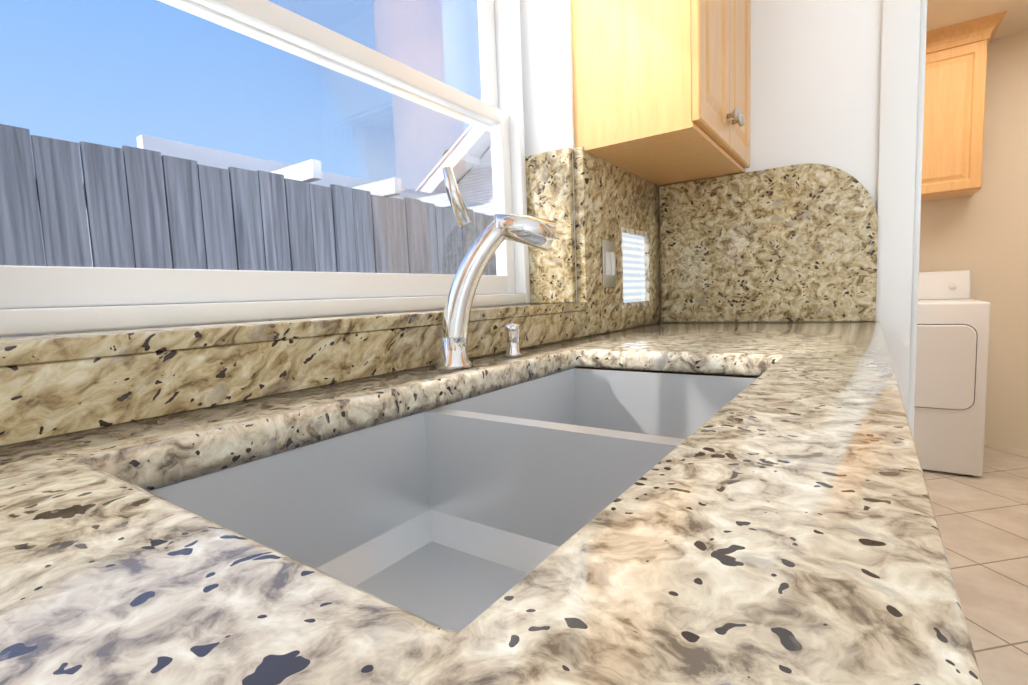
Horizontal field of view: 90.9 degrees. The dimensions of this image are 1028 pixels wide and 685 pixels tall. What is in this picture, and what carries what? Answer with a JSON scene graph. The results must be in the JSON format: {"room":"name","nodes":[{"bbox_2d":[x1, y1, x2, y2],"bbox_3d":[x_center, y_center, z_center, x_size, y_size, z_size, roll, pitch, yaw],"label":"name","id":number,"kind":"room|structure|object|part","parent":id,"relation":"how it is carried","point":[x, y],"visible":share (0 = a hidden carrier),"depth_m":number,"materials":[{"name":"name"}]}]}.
{"room":"kitchen","nodes":[
{"label":"kitchen","id":0,"kind":"room"},
{"bbox_2d":[150,0,576,490],"bbox_3d":[-0.328,-0.293,0.875,0.250,2.520,7.250,1,6,35],"label":"wall","id":1,"kind":"structure","parent":0,"point":[547,63],"depth_m":1.36,"materials":[{"name":"white paint"}]},
{"bbox_2d":[0,0,529,335],"bbox_3d":[-0.369,-0.643,0.909,0.100,1.187,1.234,1,6,35],"label":"window unit","id":2,"kind":"structure","parent":1,"relation":"in","point":[496,112],"depth_m":0.96,"materials":[{"name":"white plastic"}]},
{"bbox_2d":[571,0,750,186],"bbox_3d":[0.455,-1.079,1.402,0.395,1.110,0.682,1,6,35],"label":"upper cabinet","id":3,"kind":"object","parent":1,"relation":"attached to","point":[661,92],"visible":1,"depth_m":1.28,"materials":[{"name":"brown wood"}]},
{"bbox_2d":[659,0,881,303],"bbox_3d":[1.901,-0.390,0.961,3.300,2.520,0.120,1,6,35],"label":"wall","id":4,"kind":"structure","parent":0,"point":[815,78],"depth_m":1.53,"materials":[{"name":"white paint"}]},
{"bbox_2d":[659,163,878,322],"bbox_3d":[0.796,-0.311,1.654,0.638,0.484,0.028,1,6,35],"label":"backsplash","id":5,"kind":"structure","parent":4,"relation":"attached to","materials":[{"name":"stone"}]},
{"bbox_2d":[876,0,927,435],"bbox_3d":[1.459,-0.200,1.284,0.883,2.120,0.138,1,6,35],"label":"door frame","id":6,"kind":"structure","parent":4,"relation":"attached to","point":[903,63],"depth_m":1.43,"materials":[{"name":"white paint"}]},
{"bbox_2d":[919,31,1027,448],"bbox_3d":[1.498,-0.356,1.328,2.160,2.420,0.010,1,6,35],"label":"wall","id":7,"kind":"structure","parent":0,"point":[981,234],"depth_m":1.41,"materials":[{"name":"beige paint"}]},
{"bbox_2d":[921,11,1006,201],"bbox_3d":[2.316,-1.317,3.110,0.952,0.907,0.385,1,6,35],"label":"wall cabinet","id":8,"kind":"object","parent":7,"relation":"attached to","point":[954,96],"visible":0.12,"depth_m":2.83,"materials":[{"name":"brown wood"}]},
{"bbox_2d":[922,445,1027,684],"bbox_3d":[1.116,1.033,0.017,3.650,0.080,7.450,1,6,35],"label":"floor","id":9,"kind":"structure","parent":0,"point":[982,521],"depth_m":1.92,"materials":[{"name":"tile"}]},
{"bbox_2d":[576,367,757,377],"bbox_3d":[0.606,0.441,1.483,0.588,0.876,0.668,1,6,35],"label":"base cabinet","id":10,"kind":"object","parent":9,"relation":"on","point":[669,372],"depth_m":1.18,"materials":[{"name":"brown wood"}]},
{"bbox_2d":[0,146,983,684],"bbox_3d":[-0.366,-0.029,0.165,0.851,0.775,3.838,1,6,35],"label":"countertop","id":11,"kind":"structure","parent":10,"relation":"on","point":[552,516],"depth_m":0.48,"materials":[{"name":"stone"}]},
{"bbox_2d":[89,368,786,684],"bbox_3d":[0.060,0.199,0.630,0.425,0.204,0.812,1,6,35],"label":"sink","id":12,"kind":"object","parent":11,"relation":"in","point":[435,513],"depth_m":0.62,"materials":[{"name":"silver metal"}]},
{"bbox_2d":[436,166,555,369],"bbox_3d":[-0.032,-0.125,0.847,0.211,0.326,0.060,-3,5,-12],"label":"faucet","id":13,"kind":"object","parent":11,"relation":"on","point":[528,230],"visible":1,"depth_m":0.82,"materials":[{"name":"silver metal"}]},
{"bbox_2d":[505,323,521,356],"bbox_3d":[-0.002,-0.006,0.975,0.034,0.062,0.034,1,6,35],"label":"soap dispenser","id":14,"kind":"object","parent":11,"relation":"on","point":[512,330],"visible":1,"depth_m":0.96,"materials":[{"name":"silver metal"}]},
{"bbox_2d":[602,239,615,286],"bbox_3d":[0.276,-0.227,1.462,0.008,0.135,0.085,1,6,35],"label":"light switches","id":15,"kind":"object","parent":11,"relation":"attached to","point":[609,262],"visible":1,"depth_m":1.45,"materials":[{"name":"beige plastic"}]},
{"bbox_3d":[0.384,-0.242,1.664,0.009,0.218,0.228,1,6,35],"label":"glassblock glass","id":16,"kind":"part","parent":11,"relation":"part of","materials":[{"name":"grey glass"}]},
{"bbox_2d":[913,270,990,475],"bbox_3d":[2.312,0.128,3.036,0.685,1.085,0.729,1,6,35],"label":"dryer","id":17,"kind":"object","parent":9,"relation":"on","point":[953,328],"visible":0.44,"depth_m":2.65,"materials":[{"name":"white metal"}]},
{"bbox_3d":[2.116,0.125,2.738,0.565,0.440,0.014,1,6,35],"label":"door","id":18,"kind":"part","parent":17,"relation":"part of","materials":[{"name":"white metal"}]},
{"bbox_2d":[927,0,1027,38],"bbox_3d":[2.139,-1.720,2.129,2.300,0.100,2.310,1,6,35],"label":"ceiling","id":19,"kind":"structure","parent":0,"point":[942,13],"depth_m":2.65,"materials":[{"name":"beige paint"}]},
{"label":"outside","id":20,"kind":"structure","parent":0,"visible":0},
{"bbox_3d":[-4.243,0.828,7.532,13.749,0.100,22.000,1,6,35],"label":"ground","id":21,"kind":"structure","parent":20,"visible":0},
{"bbox_2d":[83,182,97,306],"bbox_3d":[-1.808,-0.188,5.088,1.500,2.170,3.800,1,6,35],"label":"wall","id":22,"kind":"structure","parent":21,"relation":"on","point":[89,237],"depth_m":3.46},
{"bbox_2d":[82,134,473,205],"bbox_3d":[-1.727,-1.255,4.905,1.800,0.220,3.800,1,6,35],"label":"trim","id":23,"kind":"structure","parent":22,"relation":"attached to","point":[176,149],"depth_m":3.14,"materials":[{"name":"white"}]},
{"bbox_2d":[0,124,496,308],"bbox_3d":[-0.537,-0.004,3.648,0.060,1.962,10.074,1,6,35],"label":"fence","id":24,"kind":"object","parent":21,"relation":"on","point":[122,179],"depth_m":2.25,"materials":[{"name":"grey wood"}]},
{"bbox_2d":[457,147,493,203],"bbox_3d":[0.139,-1.641,10.178,4.200,3.995,5.000,1,6,35],"label":"wall","id":25,"kind":"structure","parent":21,"relation":"on","point":[477,183],"depth_m":7.47,"materials":[{"name":"white paint"}]},
{"bbox_2d":[260,159,325,185],"bbox_3d":[-1.424,-1.061,3.242,0.550,0.110,0.060,1,6,35],"label":"trim","id":26,"kind":"structure","parent":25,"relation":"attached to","point":[287,170],"depth_m":3.14,"materials":[{"name":"white"}]},
{"bbox_2d":[338,174,405,197],"bbox_3d":[-1.063,-1.177,3.755,0.550,0.220,0.090,1,6,35],"label":"trim","id":27,"kind":"structure","parent":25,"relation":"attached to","point":[350,180],"depth_m":3.74,"materials":[{"name":"white"}]},
{"bbox_2d":[413,190,465,207],"bbox_3d":[-0.681,-1.186,4.301,0.550,0.110,0.060,1,6,35],"label":"trim","id":28,"kind":"structure","parent":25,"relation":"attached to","point":[435,194],"depth_m":4.26,"materials":[{"name":"white"}]},
{"bbox_2d":[416,125,489,190],"bbox_3d":[-0.023,-2.465,9.919,4.200,2.696,5.450,1,6,35],"label":"roof","id":29,"kind":"structure","parent":25,"relation":"on","point":[442,160],"depth_m":7.27,"materials":[{"name":"grey"}]},
{"bbox_2d":[420,126,490,189],"bbox_3d":[-1.442,-2.086,7.903,4.200,2.876,0.430,1,6,35],"label":"trim","id":30,"kind":"structure","parent":25,"relation":"attached to","point":[475,130],"depth_m":7.23,"materials":[{"name":"white"}]},
{"bbox_2d":[466,203,493,215],"bbox_3d":[-0.309,-1.249,4.831,0.550,0.110,0.060,1,6,35],"label":"trim","id":31,"kind":"structure","parent":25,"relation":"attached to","point":[481,206],"depth_m":4.78,"materials":[{"name":"white"}]}
]}

